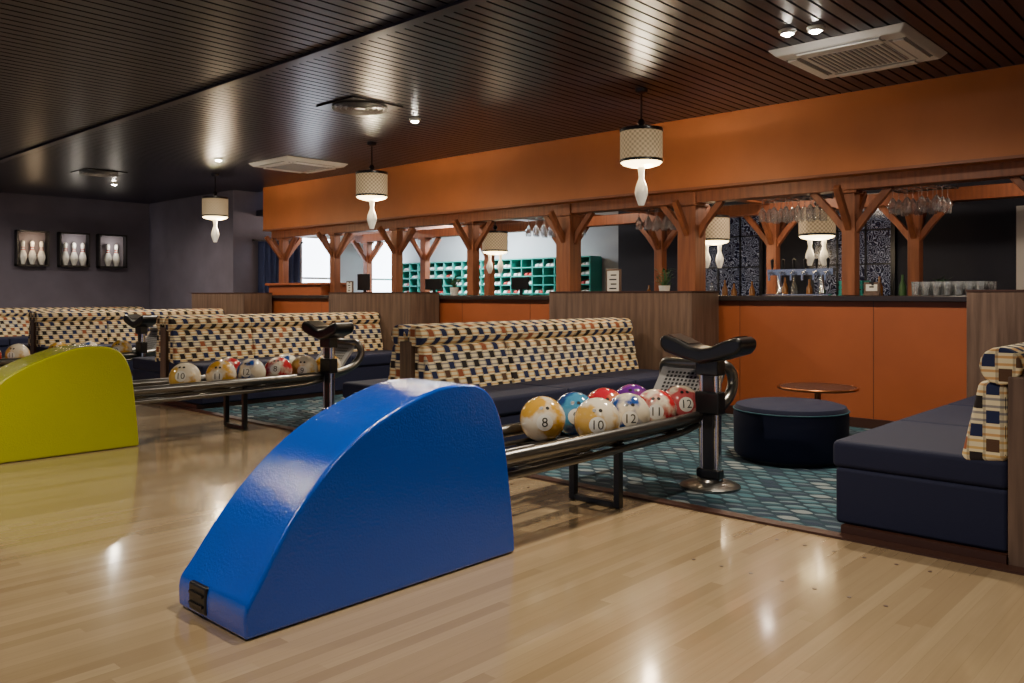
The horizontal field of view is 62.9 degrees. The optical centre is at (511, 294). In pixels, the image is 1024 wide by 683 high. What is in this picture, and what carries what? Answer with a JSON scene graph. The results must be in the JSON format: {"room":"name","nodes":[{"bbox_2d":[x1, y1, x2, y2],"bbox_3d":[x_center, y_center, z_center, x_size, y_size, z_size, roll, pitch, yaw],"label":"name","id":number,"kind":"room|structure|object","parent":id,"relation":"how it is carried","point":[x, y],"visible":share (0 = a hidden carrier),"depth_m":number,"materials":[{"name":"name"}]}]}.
{"room":"sports facility","nodes":[
{"label":"sports facility","id":0,"kind":"room"},
{"bbox_2d":[0,192,148,308],"bbox_3d":[-12.361,-0.400,11.746,0.200,3.200,14.500,0,0,43],"label":"wall","id":1,"kind":"structure","parent":0,"point":[51,286],"depth_m":15.95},
{"bbox_2d":[14,230,48,266],"bbox_3d":[-8.797,-0.855,15.343,0.160,0.650,0.540,0,0,43],"label":"display","id":2,"kind":"object","parent":1,"relation":"attached to","point":[31,247],"visible":1,"depth_m":15.33,"materials":[{"name":"black"}]},
{"bbox_2d":[57,232,89,266],"bbox_3d":[-8.309,-0.855,15.872,0.160,0.650,0.540,0,0,43],"label":"display","id":3,"kind":"object","parent":1,"relation":"attached to","point":[73,249],"visible":1,"depth_m":15.86,"materials":[{"name":"black"}]},
{"bbox_2d":[96,234,126,267],"bbox_3d":[-7.834,-0.855,16.387,0.160,0.650,0.540,0,0,43],"label":"display","id":4,"kind":"object","parent":1,"relation":"attached to","point":[111,250],"visible":1,"depth_m":16.39,"materials":[{"name":"black"}]},
{"bbox_2d":[149,190,243,308],"bbox_3d":[-6.145,-0.400,16.012,3.550,3.200,0.200,0,0,43],"label":"wall","id":5,"kind":"structure","parent":0,"point":[184,258],"depth_m":15.78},
{"bbox_2d":[0,0,488,162],"bbox_3d":[-6.175,-1.840,3.262,20.500,0.320,10.420,0,0,43],"label":"ceiling","id":6,"kind":"structure","parent":0,"point":[70,69],"depth_m":5.77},
{"bbox_2d":[256,210,262,216],"bbox_3d":[2.850,-1.470,10.535,17.100,0.100,3.450,0,0,43],"label":"ceiling","id":7,"kind":"structure","parent":0,"point":[258,212],"depth_m":14.99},
{"bbox_2d":[482,221,507,272],"bbox_3d":[-0.251,-0.870,12.410,0.388,1.100,0.388,0,0,43],"label":"pendant lamp","id":8,"kind":"object","parent":7,"relation":"hanging from","point":[495,242],"visible":0.82,"depth_m":12.27,"materials":[{"name":"beige fabric"}]},
{"bbox_2d":[526,217,585,237],"bbox_3d":[0.568,-1.100,11.085,0.820,0.640,0.502,0,0,43],"label":"glass rack","id":9,"kind":"object","parent":7,"relation":"hanging from","point":[543,230],"visible":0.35,"depth_m":11.07,"materials":[{"name":"glass"}]},
{"bbox_2d":[636,208,675,230],"bbox_3d":[1.743,-1.100,9.999,0.620,0.640,0.502,0,0,43],"label":"glass rack","id":10,"kind":"object","parent":7,"relation":"hanging from","point":[665,224],"visible":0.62,"depth_m":9.91,"materials":[{"name":"glass"}]},
{"bbox_2d":[706,203,729,267],"bbox_3d":[2.395,-0.870,9.968,0.388,1.100,0.388,0,0,43],"label":"pendant lamp","id":11,"kind":"object","parent":7,"relation":"hanging from","point":[718,230],"visible":0.65,"depth_m":9.81,"materials":[{"name":"beige fabric"}]},
{"bbox_2d":[706,240,728,244],"bbox_3d":[2.395,-0.623,9.968,0.372,0.055,0.372,0,0,43],"label":"diffuser","id":12,"kind":"object","parent":11,"relation":"attached to","point":[708,242],"depth_m":9.84,"materials":[{"name":"beige"}]},
{"bbox_2d":[758,193,833,223],"bbox_3d":[2.938,-1.100,8.897,0.770,0.640,0.502,0,0,43],"label":"glass rack","id":13,"kind":"object","parent":7,"relation":"hanging from","point":[810,214],"visible":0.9,"depth_m":8.79,"materials":[{"name":"glass"}]},
{"bbox_2d":[798,202,835,265],"bbox_3d":[3.321,-0.870,9.114,0.388,1.100,0.388,0,0,43],"label":"pendant lamp","id":14,"kind":"object","parent":7,"relation":"hanging from","point":[817,230],"visible":0.68,"depth_m":9.00,"materials":[{"name":"beige fabric"}]},
{"bbox_2d":[799,235,833,239],"bbox_3d":[3.321,-0.623,9.114,0.372,0.055,0.372,0,0,43],"label":"diffuser","id":15,"kind":"object","parent":14,"relation":"attached to","point":[807,237],"depth_m":9.00,"materials":[{"name":"beige"}]},
{"bbox_2d":[888,183,958,215],"bbox_3d":[3.893,-1.100,8.016,0.570,0.640,0.502,0,0,43],"label":"glass rack","id":16,"kind":"object","parent":7,"relation":"hanging from","point":[922,205],"visible":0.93,"depth_m":7.96,"materials":[{"name":"glass"}]},
{"bbox_2d":[244,191,362,292],"bbox_3d":[-3.948,-0.400,15.923,0.200,3.200,2.650,0,0,43],"label":"wall","id":17,"kind":"structure","parent":0,"point":[253,201],"depth_m":15.07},
{"bbox_2d":[252,239,302,292],"bbox_3d":[-4.273,0.085,15.312,0.152,2.170,1.010,0,0,43],"label":"curtain","id":18,"kind":"object","parent":17,"relation":"hanging from","point":[268,261],"visible":0.23,"depth_m":15.20,"materials":[{"name":"blue fabric"}]},
{"bbox_2d":[132,376,869,532],"bbox_3d":[-0.924,1.248,8.915,20.450,0.104,3.550,0,0,43],"label":"floor","id":19,"kind":"structure","parent":0,"point":[806,496],"depth_m":5.58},
{"bbox_2d":[0,307,143,355],"bbox_3d":[-8.466,0.714,15.071,0.845,0.964,3.930,0,0,43],"label":"sofa","id":20,"kind":"object","parent":19,"relation":"on","point":[14,322],"visible":0.2,"depth_m":14.97,"materials":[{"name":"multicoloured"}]},
{"bbox_2d":[3,336,27,345],"bbox_3d":[-8.435,0.805,15.063,0.788,0.140,1.296,0,0,43],"label":"seat cushion","id":21,"kind":"object","parent":20,"relation":"on","point":[11,340],"depth_m":14.43,"materials":[{"name":"blue fabric"}]},
{"bbox_2d":[16,309,223,375],"bbox_3d":[-5.983,0.714,13.202,1.720,0.964,2.910,0,0,43],"label":"sofa","id":22,"kind":"object","parent":19,"relation":"on","point":[69,327],"visible":0.38,"depth_m":12.48,"materials":[{"name":"multicoloured fabric"}]},
{"bbox_2d":[16,343,29,350],"bbox_3d":[-6.966,0.805,12.824,0.788,0.140,0.956,0,0,43],"label":"seat cushion","id":23,"kind":"object","parent":22,"relation":"on","point":[27,345],"depth_m":12.38,"materials":[{"name":"blue fabric"}]},
{"bbox_2d":[36,344,111,352],"bbox_3d":[-6.281,0.805,12.191,0.788,0.140,0.956,0,0,43],"label":"seat cushion","id":24,"kind":"object","parent":22,"relation":"on","point":[39,347],"depth_m":12.05,"materials":[{"name":"blue fabric"}]},
{"bbox_2d":[123,314,157,356],"bbox_3d":[-4.770,0.723,10.756,0.570,0.946,0.370,0,0,43],"label":"stand","id":25,"kind":"object","parent":19,"relation":"on","point":[141,324],"visible":0.53,"depth_m":10.68,"materials":[{"name":"grey"}]},
{"bbox_2d":[192,293,271,314],"bbox_3d":[-4.885,0.585,14.539,1.800,1.220,0.525,0,0,43],"label":"wall","id":26,"kind":"structure","parent":19,"relation":"on","point":[237,303],"depth_m":14.03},
{"bbox_2d":[133,312,391,408],"bbox_3d":[-2.896,0.714,10.354,1.720,0.964,2.910,0,0,43],"label":"sofa","id":27,"kind":"object","parent":19,"relation":"on","point":[201,341],"visible":0.62,"depth_m":9.76,"materials":[{"name":"multicoloured fabric"}]},
{"bbox_2d":[133,356,159,371],"bbox_3d":[-3.880,0.805,9.975,0.788,0.140,0.956,0,0,43],"label":"seat cushion","id":28,"kind":"object","parent":27,"relation":"on","point":[150,363],"depth_m":9.66,"materials":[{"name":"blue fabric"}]},
{"bbox_2d":[169,358,269,374],"bbox_3d":[-3.195,0.805,9.343,0.788,0.140,0.956,0,0,43],"label":"seat cushion","id":29,"kind":"object","parent":27,"relation":"on","point":[202,364],"depth_m":9.21,"materials":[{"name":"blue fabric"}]},
{"bbox_2d":[257,354,351,365],"bbox_3d":[-2.544,0.805,10.049,0.788,0.140,0.956,0,0,43],"label":"seat cushion","id":30,"kind":"object","parent":27,"relation":"on","point":[262,356],"depth_m":10.02,"materials":[{"name":"blue fabric"}]},
{"bbox_2d":[350,350,391,366],"bbox_3d":[-1.893,0.805,10.754,0.788,0.140,0.956,0,0,43],"label":"seat cushion","id":31,"kind":"object","parent":27,"relation":"on","point":[372,358],"depth_m":10.45,"materials":[{"name":"blue fabric"}]},
{"bbox_2d":[302,321,353,410],"bbox_3d":[-1.757,0.723,7.976,0.570,0.946,0.370,0,0,43],"label":"stand","id":32,"kind":"object","parent":19,"relation":"on","point":[328,336],"visible":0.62,"depth_m":7.91,"materials":[{"name":"grey"}]},
{"bbox_2d":[329,293,438,349],"bbox_3d":[-1.820,0.585,11.711,1.800,1.220,0.525,0,0,43],"label":"wall","id":33,"kind":"structure","parent":19,"relation":"on","point":[394,309],"depth_m":11.21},
{"bbox_2d":[328,292,439,292],"bbox_3d":[-1.821,-0.033,11.711,1.810,0.015,0.533,0,0,43],"label":"cap","id":34,"kind":"object","parent":33,"relation":"on","point":[328,292],"visible":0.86,"depth_m":11.28,"materials":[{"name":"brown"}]},
{"bbox_2d":[343,317,658,448],"bbox_3d":[0.154,0.714,7.539,1.720,0.964,2.910,0,0,43],"label":"sofa","id":35,"kind":"object","parent":19,"relation":"on","point":[515,363],"visible":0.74,"depth_m":6.99,"materials":[{"name":"multicoloured fabric"}]},
{"bbox_2d":[343,378,387,397],"bbox_3d":[-0.830,0.805,7.161,0.788,0.140,0.956,0,0,43],"label":"seat cushion","id":36,"kind":"object","parent":35,"relation":"on","point":[349,388],"depth_m":7.01,"materials":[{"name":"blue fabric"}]},
{"bbox_2d":[481,383,567,415],"bbox_3d":[-0.154,0.805,6.519,0.788,0.140,0.929,0,0,43],"label":"seat cushion","id":37,"kind":"object","parent":35,"relation":"on","point":[509,399],"depth_m":6.33,"materials":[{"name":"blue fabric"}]},
{"bbox_2d":[514,375,634,395],"bbox_3d":[0.479,0.805,7.205,0.788,0.140,0.929,0,0,43],"label":"seat cushion","id":38,"kind":"object","parent":35,"relation":"on","point":[585,384],"depth_m":7.08,"materials":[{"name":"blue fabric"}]},
{"bbox_2d":[583,369,658,389],"bbox_3d":[1.112,0.805,7.891,0.788,0.140,0.929,0,0,43],"label":"seat cushion","id":39,"kind":"object","parent":35,"relation":"on","point":[646,378],"depth_m":7.72,"materials":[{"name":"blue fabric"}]},
{"bbox_2d":[158,402,1023,575],"bbox_3d":[-2.128,1.194,7.611,20.450,0.012,0.080,0,0,43],"label":"trim","id":40,"kind":"structure","parent":19,"relation":"attached to","point":[1006,568],"depth_m":4.35,"materials":[{"name":"brown"}]},
{"bbox_2d":[549,292,718,369],"bbox_3d":[1.252,0.585,8.877,1.800,1.220,0.525,0,0,43],"label":"wall","id":41,"kind":"structure","parent":19,"relation":"on","point":[694,315],"depth_m":8.40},
{"bbox_2d":[548,291,718,292],"bbox_3d":[1.251,-0.033,8.876,1.810,0.015,0.533,0,0,43],"label":"cap","id":42,"kind":"object","parent":41,"relation":"on","point":[548,291],"visible":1,"depth_m":8.65,"materials":[{"name":"brown"}]},
{"bbox_2d":[660,333,755,493],"bbox_3d":[1.220,0.723,5.229,0.570,0.946,0.370,0,0,43],"label":"stand","id":43,"kind":"object","parent":19,"relation":"on","point":[709,361],"visible":0.99,"depth_m":5.17,"materials":[{"name":"grey"}]},
{"bbox_2d":[733,397,849,466],"bbox_3d":[2.046,0.990,6.154,0.820,0.409,0.820,0,0,43],"label":"round ottoman","id":44,"kind":"object","parent":19,"relation":"on","point":[776,431],"visible":0.96,"depth_m":5.82,"materials":[{"name":"black"}]},
{"bbox_2d":[777,382,859,399],"bbox_3d":[2.506,0.971,6.859,0.634,0.446,0.634,0,0,43],"label":"round side table","id":45,"kind":"object","parent":19,"relation":"on","point":[817,389],"visible":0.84,"depth_m":6.79,"materials":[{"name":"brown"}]},
{"bbox_2d":[833,342,1023,567],"bbox_3d":[3.218,0.714,4.712,1.720,0.964,2.910,0,0,43],"label":"sofa","id":46,"kind":"object","parent":19,"relation":"on","point":[949,478],"visible":1,"depth_m":3.90,"materials":[{"name":"blue fabric"}]},
{"bbox_2d":[833,420,1007,489],"bbox_3d":[2.235,0.805,4.333,0.788,0.140,0.956,0,0,43],"label":"seat cushion","id":47,"kind":"object","parent":46,"relation":"on","point":[906,451],"depth_m":4.05,"materials":[{"name":"blue fabric"}]},
{"bbox_2d":[900,405,972,426],"bbox_3d":[2.886,0.805,5.038,0.788,0.140,0.956,0,0,43],"label":"seat cushion","id":48,"kind":"object","parent":46,"relation":"on","point":[955,415],"depth_m":5.06,"materials":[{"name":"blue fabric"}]},
{"bbox_2d":[947,395,975,406],"bbox_3d":[3.537,0.805,5.744,0.788,0.140,0.956,0,0,43],"label":"seat cushion","id":49,"kind":"object","parent":46,"relation":"on","point":[969,401],"depth_m":5.72,"materials":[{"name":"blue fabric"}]},
{"bbox_2d":[967,292,1023,397],"bbox_3d":[4.338,0.585,6.029,1.800,1.220,0.525,0,0,43],"label":"wall","id":50,"kind":"structure","parent":19,"relation":"on","point":[994,319],"depth_m":6.34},
{"bbox_2d":[965,290,1023,291],"bbox_3d":[4.338,-0.033,6.028,1.810,0.015,0.533,0,0,43],"label":"cap","id":51,"kind":"object","parent":50,"relation":"on","point":[965,290],"visible":1,"depth_m":6.31,"materials":[{"name":"brown"}]},
{"bbox_2d":[403,211,617,290],"bbox_3d":[-0.090,-0.110,15.459,6.100,2.620,0.200,0,0,43],"label":"wall","id":52,"kind":"structure","parent":0,"point":[597,241],"depth_m":14.87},
{"bbox_2d":[0,404,1023,682],"bbox_3d":[-5.909,1.250,3.513,20.450,0.100,11.150,0,0,43],"label":"floor","id":53,"kind":"structure","parent":0,"point":[96,547],"depth_m":3.29,"materials":[{"name":"brown wood"}]},
{"bbox_2d":[0,327,157,366],"bbox_3d":[-5.916,0.797,9.965,0.641,0.800,3.656,0,0,43],"label":"ball return","id":54,"kind":"object","parent":53,"relation":"on","point":[151,339],"visible":0.27,"depth_m":10.88,"materials":[{"name":"grey metal"}]},
{"bbox_2d":[5,344,29,358],"bbox_3d":[-5.831,0.705,9.871,0.260,0.260,0.260,0,0,43],"label":"ball","id":55,"kind":"object","parent":54,"relation":"on","point":[15,350],"visible":0.69,"depth_m":9.78,"materials":[{"name":"white plastic"}]},
{"bbox_2d":[111,340,132,352],"bbox_3d":[-5.018,0.705,10.753,0.260,0.260,0.260,0,0,43],"label":"ball","id":56,"kind":"object","parent":54,"relation":"on","point":[122,346],"visible":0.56,"depth_m":10.67,"materials":[{"name":"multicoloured plastic"}]},
{"bbox_2d":[0,338,364,463],"bbox_3d":[-2.903,0.797,7.184,0.641,0.800,3.656,0,0,43],"label":"ball return","id":57,"kind":"object","parent":53,"relation":"on","point":[78,398],"visible":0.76,"depth_m":6.39,"materials":[{"name":"yellow plastic"}]},
{"bbox_2d":[0,344,138,463],"bbox_3d":[-3.613,0.797,6.311,0.500,0.800,1.382,0,0,43],"label":"hood","id":58,"kind":"object","parent":57,"relation":"attached to","point":[78,398],"depth_m":6.29,"materials":[{"name":"yellow plastic"}]},
{"bbox_2d":[169,362,200,383],"bbox_3d":[-2.784,0.705,7.128,0.260,0.260,0.260,0,0,43],"label":"ball","id":59,"kind":"object","parent":57,"relation":"on","point":[185,372],"visible":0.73,"depth_m":7.04,"materials":[{"name":"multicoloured plastic"}]},
{"bbox_2d":[205,360,236,380],"bbox_3d":[-2.561,0.705,7.370,0.260,0.260,0.260,0,0,43],"label":"ball","id":60,"kind":"object","parent":57,"relation":"on","point":[221,369],"visible":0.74,"depth_m":7.28,"materials":[{"name":"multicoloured plastic"}]},
{"bbox_2d":[236,358,265,378],"bbox_3d":[-2.364,0.705,7.583,0.260,0.260,0.260,0,0,43],"label":"ball","id":61,"kind":"object","parent":57,"relation":"on","point":[248,368],"visible":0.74,"depth_m":7.49,"materials":[{"name":"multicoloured plastic"}]},
{"bbox_2d":[265,357,292,375],"bbox_3d":[-2.174,0.705,7.789,0.260,0.260,0.260,0,0,43],"label":"ball","id":62,"kind":"object","parent":57,"relation":"on","point":[274,366],"visible":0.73,"depth_m":7.69,"materials":[{"name":"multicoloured plastic"}]},
{"bbox_2d":[291,355,317,373],"bbox_3d":[-1.984,0.705,7.995,0.260,0.260,0.260,0,0,43],"label":"ball","id":63,"kind":"object","parent":57,"relation":"on","point":[304,363],"visible":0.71,"depth_m":7.90,"materials":[{"name":"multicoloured plastic"}]},
{"bbox_2d":[179,357,738,639],"bbox_3d":[0.073,0.797,4.438,0.641,0.800,3.656,0,0,43],"label":"ball return","id":64,"kind":"object","parent":53,"relation":"on","point":[396,484],"visible":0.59,"depth_m":3.40,"materials":[{"name":"blue plastic"}]},
{"bbox_2d":[189,580,208,615],"bbox_3d":[-1.159,1.127,3.124,0.130,0.105,0.040,0,0,43],"label":"vent","id":65,"kind":"object","parent":64,"relation":"attached to","point":[198,589],"depth_m":3.10,"materials":[{"name":"black"}]},
{"bbox_2d":[179,378,513,639],"bbox_3d":[-0.636,0.797,3.564,0.500,0.800,1.382,0,0,43],"label":"hood","id":66,"kind":"object","parent":64,"relation":"attached to","point":[396,484],"depth_m":3.34,"materials":[{"name":"blue plastic"}]},
{"bbox_2d":[520,396,564,441],"bbox_3d":[0.174,0.705,4.752,0.260,0.260,0.260,0,0,43],"label":"ball","id":67,"kind":"object","parent":64,"relation":"on","point":[542,418],"visible":0.93,"depth_m":4.66,"materials":[{"name":"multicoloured plastic"}]},
{"bbox_2d":[557,392,589,435],"bbox_3d":[0.370,0.705,4.965,0.260,0.260,0.260,0,0,43],"label":"ball","id":68,"kind":"object","parent":64,"relation":"on","point":[570,401],"visible":0.51,"depth_m":4.87,"materials":[{"name":"blue plastic"}]},
{"bbox_2d":[574,397,619,435],"bbox_3d":[0.477,0.705,4.690,0.260,0.260,0.260,0,0,43],"label":"ball","id":69,"kind":"object","parent":64,"relation":"on","point":[596,414],"visible":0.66,"depth_m":4.60,"materials":[{"name":"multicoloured plastic"}]},
{"bbox_2d":[588,388,618,400],"bbox_3d":[0.574,0.705,5.186,0.260,0.260,0.260,0,0,43],"label":"ball","id":70,"kind":"object","parent":64,"relation":"on","point":[608,394],"visible":0.2,"depth_m":5.12,"materials":[{"name":"red plastic"}]},
{"bbox_2d":[610,393,649,426],"bbox_3d":[0.680,0.705,4.910,0.260,0.260,0.260,0,0,43],"label":"ball","id":71,"kind":"object","parent":64,"relation":"on","point":[632,409],"visible":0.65,"depth_m":4.81,"materials":[{"name":"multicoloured plastic"}]},
{"bbox_2d":[616,384,646,395],"bbox_3d":[0.777,0.705,5.406,0.260,0.260,0.260,0,0,43],"label":"ball","id":72,"kind":"object","parent":64,"relation":"on","point":[636,389],"visible":0.2,"depth_m":5.34,"materials":[{"name":"purple plastic"}]},
{"bbox_2d":[639,389,676,420],"bbox_3d":[0.877,0.705,5.123,0.260,0.260,0.260,0,0,43],"label":"ball","id":73,"kind":"object","parent":64,"relation":"on","point":[661,404],"visible":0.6,"depth_m":5.02,"materials":[{"name":"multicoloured plastic"}]},
{"bbox_2d":[665,385,695,415],"bbox_3d":[1.074,0.705,5.337,0.260,0.260,0.260,0,0,43],"label":"ball","id":74,"kind":"object","parent":64,"relation":"on","point":[683,396],"visible":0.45,"depth_m":5.23,"materials":[{"name":"red plastic"}]},
{"bbox_2d":[0,0,1023,203],"bbox_3d":[-1.105,-1.925,8.756,20.500,0.150,4.630,0,0,43],"label":"ceiling","id":75,"kind":"structure","parent":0,"point":[490,75],"depth_m":7.39,"materials":[{"name":"brown wood"}]},
{"bbox_2d":[70,168,127,176],"bbox_3d":[-6.209,-1.832,12.588,0.600,0.035,0.600,0,0,43],"label":"ceiling vent","id":76,"kind":"object","parent":75,"relation":"attached to","point":[85,171],"depth_m":12.52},
{"bbox_2d":[202,173,228,241],"bbox_3d":[-4.533,-1.327,12.783,0.388,1.045,0.388,0,0,43],"label":"pendant lamp","id":77,"kind":"object","parent":75,"relation":"hanging from","point":[215,207],"visible":1,"depth_m":12.65,"materials":[{"name":"fabric"}]},
{"bbox_2d":[249,155,347,173],"bbox_3d":[-3.007,-1.817,11.782,0.988,0.065,0.988,0,0,43],"label":"air conditioner","id":78,"kind":"object","parent":75,"relation":"attached to","point":[287,163],"depth_m":11.61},
{"bbox_2d":[316,96,402,116],"bbox_3d":[-1.490,-1.832,8.192,0.600,0.035,0.600,0,0,43],"label":"ceiling vent","id":79,"kind":"object","parent":75,"relation":"attached to","point":[353,105],"depth_m":8.14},
{"bbox_2d":[356,142,387,228],"bbox_3d":[-1.704,-1.327,10.172,0.388,1.045,0.388,0,0,43],"label":"pendant lamp","id":80,"kind":"object","parent":75,"relation":"hanging from","point":[371,185],"visible":1,"depth_m":10.04,"materials":[{"name":"beige fabric"}]},
{"bbox_2d":[357,195,386,200],"bbox_3d":[-1.704,-1.173,10.172,0.372,0.055,0.372,0,0,43],"label":"diffuser","id":81,"kind":"object","parent":80,"relation":"attached to","point":[363,197],"depth_m":10.06,"materials":[{"name":"beige"}]},
{"bbox_2d":[620,88,662,205],"bbox_3d":[1.163,-1.327,7.527,0.388,1.045,0.388,0,0,43],"label":"pendant lamp","id":82,"kind":"object","parent":75,"relation":"hanging from","point":[641,145],"visible":1,"depth_m":7.39,"materials":[{"name":"beige fabric"}]},
{"bbox_2d":[621,159,661,168],"bbox_3d":[1.163,-1.173,7.527,0.372,0.055,0.372,0,0,43],"label":"diffuser","id":83,"kind":"object","parent":82,"relation":"attached to","point":[632,163],"depth_m":7.42,"materials":[{"name":"beige"}]},
{"bbox_2d":[779,27,796,36],"bbox_3d":[1.924,-1.827,5.845,0.120,0.045,0.120,0,0,43],"label":"ceiling spotlight","id":84,"kind":"object","parent":75,"relation":"attached to","point":[789,31],"depth_m":5.81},
{"bbox_2d":[806,24,824,33],"bbox_3d":[2.096,-1.827,5.781,0.120,0.045,0.120,0,0,43],"label":"ceiling spotlight","id":85,"kind":"object","parent":75,"relation":"attached to","point":[818,28],"depth_m":5.75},
{"bbox_2d":[768,22,946,78],"bbox_3d":[2.632,-1.817,6.362,0.988,0.065,0.988,0,0,43],"label":"air conditioner","id":86,"kind":"object","parent":75,"relation":"attached to","point":[897,45],"depth_m":6.21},
{"bbox_2d":[618,211,625,290],"bbox_3d":[1.899,-0.110,13.080,0.150,2.620,0.600,0,0,43],"label":"wall","id":87,"kind":"structure","parent":0,"point":[621,228],"depth_m":12.86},
{"bbox_2d":[263,64,1023,231],"bbox_3d":[1.834,-1.475,8.955,16.450,0.750,0.250,0,0,43],"label":"wall","id":88,"kind":"structure","parent":0,"point":[979,114],"depth_m":8.44,"materials":[{"name":"orange paint"}]},
{"bbox_2d":[263,154,1023,230],"bbox_3d":[1.746,-1.113,8.860,16.450,0.025,0.010,0,0,43],"label":"trim","id":89,"kind":"structure","parent":88,"relation":"attached to","point":[1021,155],"depth_m":8.51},
{"bbox_2d":[626,178,1023,295],"bbox_3d":[5.823,-0.110,9.186,10.900,2.620,0.200,0,0,43],"label":"wall","id":90,"kind":"structure","parent":0,"point":[976,241],"depth_m":9.72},
{"bbox_2d":[706,203,764,294],"bbox_3d":[3.016,-0.585,11.600,1.000,1.330,0.060,0,0,43],"label":"glass screen","id":91,"kind":"object","parent":90,"relation":"attached to","point":[744,254],"visible":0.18,"depth_m":11.47,"materials":[{"name":"black"}]},
{"bbox_2d":[810,192,895,295],"bbox_3d":[4.247,-0.585,10.464,1.050,1.330,0.060,0,0,43],"label":"glass screen","id":92,"kind":"object","parent":90,"relation":"attached to","point":[877,237],"visible":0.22,"depth_m":10.30,"materials":[{"name":"black"}]},
{"bbox_2d":[1016,206,1023,289],"bbox_3d":[5.923,0.110,8.918,0.950,2.180,0.060,0,0,43],"label":"frame","id":93,"kind":"object","parent":90,"relation":"attached to","point":[1019,209],"visible":0.33,"depth_m":9.19,"materials":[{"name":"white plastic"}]},
{"bbox_3d":[2.765,1.250,10.443,17.100,0.100,3.700,0,0,43],"label":"floor","id":94,"kind":"structure","parent":0,"visible":0},
{"bbox_2d":[403,256,601,294],"bbox_3d":[-0.460,0.280,15.427,5.020,1.840,0.330,0,0,43],"label":"shoe rack","id":95,"kind":"object","parent":94,"relation":"on","point":[541,272],"visible":0.19,"depth_m":14.86,"materials":[{"name":"teal laminate"}]},
{"bbox_2d":[265,282,966,428],"bbox_3d":[1.936,0.500,9.072,16.440,1.400,0.680,0,0,43],"label":"bar counter","id":96,"kind":"object","parent":94,"relation":"on","point":[906,356],"depth_m":7.70,"materials":[{"name":"orange"}]},
{"bbox_2d":[357,274,369,291],"bbox_3d":[-2.353,-0.166,13.302,0.300,0.340,0.180,0,0,43],"label":"monitor","id":97,"kind":"object","parent":96,"relation":"on","point":[363,280],"visible":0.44,"depth_m":13.28,"materials":[{"name":"black"}]},
{"bbox_2d":[425,279,442,294],"bbox_3d":[-1.140,-0.116,12.183,0.340,0.240,0.180,0,0,43],"label":"monitor","id":98,"kind":"object","parent":96,"relation":"on","point":[430,284],"visible":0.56,"depth_m":12.15,"materials":[{"name":"black"}]},
{"bbox_2d":[447,274,462,294],"bbox_3d":[-0.811,-0.144,11.812,0.290,0.295,0.294,0,0,43],"label":"potted plant","id":99,"kind":"object","parent":96,"relation":"on","point":[453,290],"visible":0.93,"depth_m":11.76,"materials":[{"name":"green plant"}]},
{"bbox_2d":[510,277,529,294],"bbox_3d":[0.109,-0.116,11.030,0.300,0.240,0.180,0,0,43],"label":"monitor","id":100,"kind":"object","parent":96,"relation":"on","point":[520,283],"visible":0.88,"depth_m":11.01,"materials":[{"name":"black"}]},
{"bbox_2d":[606,269,620,290],"bbox_3d":[1.159,-0.146,9.544,0.200,0.300,0.060,0,0,43],"label":"menu stand","id":101,"kind":"object","parent":96,"relation":"on","point":[613,276],"visible":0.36,"depth_m":9.53,"materials":[{"name":"brown wood"}]},
{"bbox_2d":[654,268,676,290],"bbox_3d":[1.733,-0.152,9.461,0.289,0.313,0.290,0,0,-11],"label":"potted plant","id":102,"kind":"object","parent":96,"relation":"on","point":[664,283],"visible":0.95,"depth_m":9.43,"materials":[{"name":"green plant"}]},
{"bbox_2d":[762,257,834,294],"bbox_3d":[2.872,-0.183,8.392,0.680,0.375,0.190,0,0,43],"label":"tap tower","id":103,"kind":"object","parent":96,"relation":"on","point":[823,272],"visible":1,"depth_m":8.36,"materials":[{"name":"silver metal"}]},
{"bbox_2d":[838,281,870,294],"bbox_3d":[3.306,-0.066,8.080,0.240,0.140,0.200,0,0,43],"label":"crate","id":104,"kind":"object","parent":96,"relation":"on","point":[861,283],"visible":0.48,"depth_m":7.97,"materials":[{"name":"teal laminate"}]},
{"bbox_2d":[863,279,880,294],"bbox_3d":[3.269,-0.069,7.597,0.140,0.146,0.060,0,0,43],"label":"menu stand","id":105,"kind":"object","parent":96,"relation":"on","point":[870,288],"visible":1,"depth_m":7.58,"materials":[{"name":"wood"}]},
{"bbox_2d":[911,281,996,294],"bbox_3d":[3.824,-0.056,7.248,0.578,0.120,0.432,0,0,43],"label":"glasses","id":106,"kind":"object","parent":96,"relation":"on","point":[934,287],"visible":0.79,"depth_m":7.11,"materials":[{"name":"white"}]},
{"bbox_2d":[265,160,1023,295],"bbox_3d":[2.578,-0.015,9.931,16.482,2.430,2.920,0,0,43],"label":"wooden frame","id":107,"kind":"object","parent":94,"relation":"on","point":[692,215],"visible":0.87,"depth_m":9.95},
{"bbox_2d":[647,275,905,295],"bbox_3d":[3.488,0.479,10.858,4.800,1.442,0.370,0,0,43],"label":"bottles","id":108,"kind":"object","parent":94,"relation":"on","point":[902,287],"visible":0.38,"depth_m":10.72,"materials":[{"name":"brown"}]},
{"bbox_3d":[-3.199,0.800,16.735,0.200,0.800,2.540,0,0,43],"label":"wall","id":109,"kind":"structure","parent":0,"visible":0},
{"bbox_2d":[300,236,329,282],"bbox_3d":[-3.772,-0.360,16.040,0.140,1.520,0.740,0,0,43],"label":"frame","id":110,"kind":"object","parent":109,"relation":"attached to","point":[312,237],"visible":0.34,"depth_m":15.88,"materials":[{"name":"white plastic"}]},
{"bbox_2d":[302,238,328,282],"bbox_3d":[-3.794,-0.360,16.061,0.040,1.460,0.680,0,0,43],"label":"pane","id":111,"kind":"object","parent":109,"relation":"attached to","point":[315,258],"visible":0.43,"depth_m":16.04,"materials":[{"name":"white"}]},
{"bbox_2d":[372,242,390,291],"bbox_3d":[-2.747,-0.360,17.196,0.040,1.460,0.790,0,0,43],"label":"pane","id":112,"kind":"object","parent":109,"relation":"attached to","point":[381,264],"visible":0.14,"depth_m":17.25,"materials":[{"name":"white"}]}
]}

